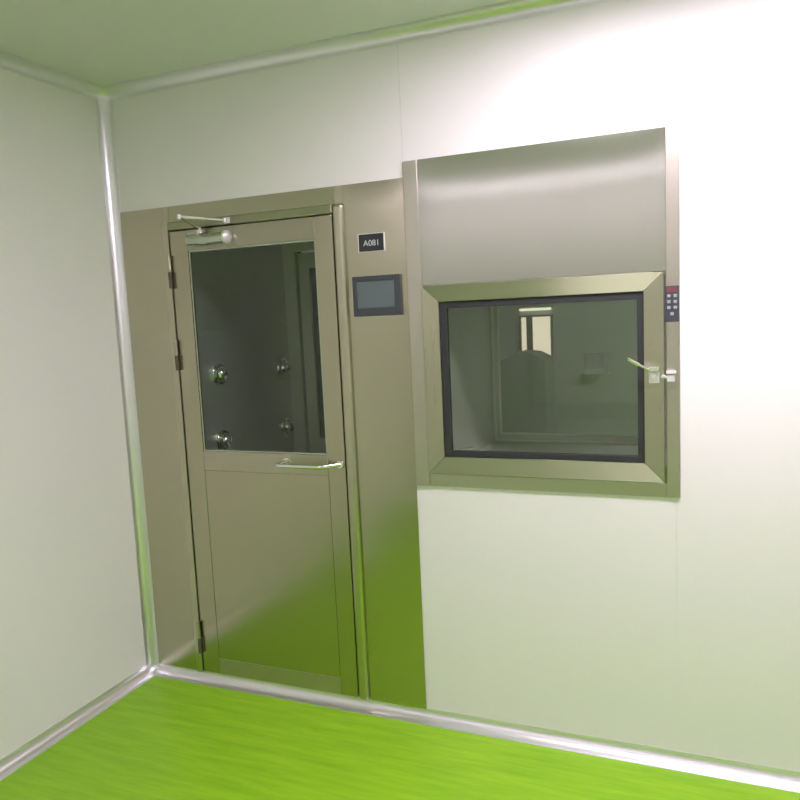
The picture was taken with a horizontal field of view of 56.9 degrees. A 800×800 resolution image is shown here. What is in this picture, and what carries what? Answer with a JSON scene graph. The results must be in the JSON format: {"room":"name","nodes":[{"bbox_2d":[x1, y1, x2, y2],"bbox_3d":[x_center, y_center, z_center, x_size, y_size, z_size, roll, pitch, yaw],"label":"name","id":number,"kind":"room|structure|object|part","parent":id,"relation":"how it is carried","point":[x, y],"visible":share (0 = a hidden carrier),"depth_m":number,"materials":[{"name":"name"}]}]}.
{"room":"clean room","nodes":[
{"label":"clean room","id":0,"kind":"room"},
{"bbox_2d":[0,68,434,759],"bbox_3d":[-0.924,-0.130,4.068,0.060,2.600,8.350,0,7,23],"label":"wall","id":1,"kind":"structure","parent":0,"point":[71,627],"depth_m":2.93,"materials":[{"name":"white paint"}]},
{"bbox_2d":[0,50,102,98],"bbox_3d":[-1.893,-1.088,1.592,0.046,0.046,3.308,0,7,23],"label":"coving","id":2,"kind":"structure","parent":1,"relation":"attached to","point":[10,62],"depth_m":2.87,"materials":[{"name":"white metal"}]},
{"bbox_2d":[0,665,154,780],"bbox_3d":[-1.776,1.447,1.883,0.046,0.046,3.308,0,7,23],"label":"baseboard","id":3,"kind":"structure","parent":1,"relation":"attached to","point":[51,736],"depth_m":2.98,"materials":[{"name":"white metal"}]},
{"bbox_2d":[0,0,510,85],"bbox_3d":[1.121,-1.448,3.042,4.700,0.060,8.550,0,7,23],"label":"ceiling","id":4,"kind":"structure","parent":0,"point":[99,42],"depth_m":2.52,"materials":[{"name":"white paint"}]},
{"bbox_2d":[0,466,799,799],"bbox_3d":[1.243,1.192,3.345,4.700,0.060,8.550,0,7,23],"label":"floor","id":5,"kind":"structure","parent":0,"point":[166,739],"depth_m":2.67,"materials":[{"name":"green plastic"}]},
{"bbox_2d":[120,178,433,708],"bbox_3d":[-0.402,0.177,3.416,1.320,2.090,1.094,0,7,23],"label":"shower","id":6,"kind":"object","parent":5,"relation":"on","point":[273,379],"visible":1,"depth_m":3.10,"materials":[{"name":"metal"}]},
{"bbox_3d":[-1.058,0.205,3.264,0.224,2.045,0.006,0,7,23],"label":"column panel","id":7,"kind":"part","parent":6,"relation":"part of","materials":[{"name":"metal"}]},
{"bbox_3d":[-0.839,-0.707,2.954,0.018,0.051,0.118,1,7,26],"label":"arm","id":8,"kind":"part","parent":6,"relation":"part of","materials":[{"name":"silver metal"}]},
{"bbox_3d":[-0.791,-0.723,2.932,0.184,0.026,0.017,-5,7,-20],"label":"arm","id":9,"kind":"part","parent":6,"relation":"part of","materials":[{"name":"silver metal"}]},
{"bbox_3d":[-0.624,-0.776,2.954,0.813,0.066,0.004,0,7,23],"label":"header panel","id":10,"kind":"part","parent":6,"relation":"part of","materials":[{"name":"metal"}]},
{"bbox_3d":[-0.603,-0.663,2.961,0.601,0.084,0.024,0,7,23],"label":"rail","id":11,"kind":"part","parent":6,"relation":"part of","materials":[{"name":"metal"}]},
{"bbox_3d":[-0.553,0.236,3.079,0.850,1.978,0.072,0,7,23],"label":"door casing","id":12,"kind":"part","parent":6,"relation":"part of","materials":[{"name":"metal"}]},
{"bbox_3d":[-0.560,0.260,3.067,0.601,0.083,0.024,0,7,23],"label":"rail","id":13,"kind":"part","parent":6,"relation":"part of","materials":[{"name":"metal"}]},
{"bbox_3d":[-0.542,0.724,3.112,0.599,0.848,0.005,0,7,23],"label":"panel","id":14,"kind":"part","parent":6,"relation":"part of","materials":[{"name":"metal"}]},
{"bbox_3d":[-0.517,1.180,3.173,0.601,0.072,0.024,0,7,23],"label":"rail","id":15,"kind":"part","parent":6,"relation":"part of","materials":[{"name":"metal"}]},
{"bbox_3d":[-0.363,0.255,2.944,0.289,0.039,0.063,0,7,23],"label":"pull handle","id":16,"kind":"part","parent":6,"relation":"part of","materials":[{"name":"silver metal"}]},
{"bbox_3d":[-0.202,0.177,3.903,0.620,1.920,0.039,0,7,23],"label":"door","id":17,"kind":"part","parent":6,"relation":"part of","materials":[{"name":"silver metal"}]},
{"bbox_3d":[-0.222,-0.244,3.854,0.495,0.909,0.006,0,7,23],"label":"glass","id":18,"kind":"part","parent":6,"relation":"part of","materials":[{"name":"clear glass"}]},
{"bbox_3d":[-0.204,0.128,3.897,0.860,2.060,0.049,0,7,23],"label":"frame","id":19,"kind":"part","parent":6,"relation":"part of","materials":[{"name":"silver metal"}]},
{"bbox_3d":[-0.086,-0.391,2.770,0.194,0.150,0.016,0,7,23],"label":"touch panel","id":20,"kind":"part","parent":6,"relation":"part of","materials":[{"name":"grey plastic"}]},
{"bbox_3d":[-0.073,0.206,2.855,0.282,2.045,0.007,0,7,23],"label":"column panel","id":21,"kind":"part","parent":6,"relation":"part of","materials":[{"name":"metal"}]},
{"bbox_2d":[500,350,555,432],"bbox_3d":[1.190,0.129,7.098,0.520,1.200,0.450,0,7,23],"label":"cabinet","id":22,"kind":"object","parent":5,"relation":"on","point":[527,376],"visible":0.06,"depth_m":6.86,"materials":[{"name":"grey"}]},
{"bbox_2d":[112,0,799,771],"bbox_3d":[0.879,-0.030,2.465,4.500,2.600,0.060,0,7,23],"label":"wall","id":23,"kind":"structure","parent":0,"point":[669,623],"depth_m":2.50,"materials":[{"name":"white paint"}]},
{"bbox_2d":[95,87,159,674],"bbox_3d":[-1.198,-0.026,3.271,0.046,2.600,0.046,0,7,23],"label":"coving","id":24,"kind":"structure","parent":23,"relation":"attached to","point":[103,100],"depth_m":3.27,"materials":[{"name":"white metal"}]},
{"bbox_2d":[103,0,611,99],"bbox_3d":[0.820,-1.291,2.263,4.458,0.046,0.046,0,7,23],"label":"coving","id":25,"kind":"structure","parent":23,"relation":"attached to","point":[511,10],"depth_m":2.68,"materials":[{"name":"white metal"}]},
{"bbox_2d":[155,664,799,792],"bbox_3d":[0.938,1.244,2.554,4.458,0.046,0.046,0,7,23],"label":"baseboard","id":26,"kind":"structure","parent":23,"relation":"attached to","point":[765,776],"depth_m":2.77,"materials":[{"name":"white metal"}]},
{"bbox_2d":[402,125,679,497],"bbox_3d":[0.592,-0.309,2.858,0.939,1.196,0.800,0,7,23],"label":"box","id":27,"kind":"object","parent":23,"relation":"attached to","point":[589,217],"visible":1,"depth_m":2.55,"materials":[{"name":"metal"}]},
{"bbox_3d":[0.459,-0.640,2.518,0.841,0.448,0.007,0,7,23],"label":"panel","id":28,"kind":"part","parent":27,"relation":"part of","materials":[{"name":"metal"}]},
{"bbox_3d":[0.467,-0.384,2.539,0.828,0.058,0.029,0,7,23],"label":"rail","id":29,"kind":"part","parent":27,"relation":"part of","materials":[{"name":"metal"}]},
{"bbox_3d":[0.496,0.241,2.611,0.828,0.064,0.029,0,7,23],"label":"rail","id":30,"kind":"part","parent":27,"relation":"part of","materials":[{"name":"metal"}]},
{"bbox_3d":[0.758,-0.152,3.228,0.759,0.720,0.034,0,7,23],"label":"door","id":31,"kind":"part","parent":27,"relation":"part of","materials":[{"name":"glass"}]},
{"bbox_3d":[0.789,-0.104,2.400,0.107,0.073,0.027,-2,7,2],"label":"lever","id":32,"kind":"part","parent":27,"relation":"part of","materials":[{"name":"silver metal"}]},
{"bbox_2d":[499,270,666,465],"bbox_3d":[2.783,-0.645,7.048,4.500,2.600,0.060,0,7,23],"label":"wall","id":33,"kind":"structure","parent":0,"point":[607,403],"depth_m":7.42,"materials":[{"name":"white paint"}]},
{"bbox_2d":[519,306,552,310],"bbox_3d":[1.380,-0.931,7.527,0.340,0.041,0.058,0,7,23],"label":"wall light","id":34,"kind":"object","parent":33,"relation":"attached to","point":[537,308],"visible":1,"depth_m":7.51,"materials":[{"name":"grey plastic"}]},
{"bbox_2d":[519,314,553,356],"bbox_3d":[1.397,-0.635,7.569,0.340,0.470,0.040,0,7,23],"label":"window","id":35,"kind":"structure","parent":33,"relation":"in","point":[535,331],"depth_m":7.56,"materials":[{"name":"grey"}]},
{"bbox_3d":[1.285,-0.636,7.620,0.053,0.429,0.008,0,7,23],"label":"pane","id":36,"kind":"part","parent":35,"relation":"part of","materials":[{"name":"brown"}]},
{"bbox_3d":[1.452,-0.636,7.550,0.183,0.429,0.008,0,7,23],"label":"pane","id":37,"kind":"part","parent":35,"relation":"part of","materials":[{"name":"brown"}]},
{"bbox_2d":[581,352,610,374],"bbox_3d":[1.938,-0.364,7.309,0.272,0.212,0.162,0,7,23],"label":"wire rack","id":38,"kind":"object","parent":33,"relation":"attached to","point":[604,372],"visible":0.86,"depth_m":7.35,"materials":[{"name":"white metal"}]},
{"bbox_2d":[585,368,602,372],"bbox_3d":[1.921,-0.292,7.321,0.160,0.044,0.120,0,7,23],"label":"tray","id":39,"kind":"object","parent":38,"relation":"on","point":[587,370],"visible":1,"depth_m":7.27,"materials":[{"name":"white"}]}
]}

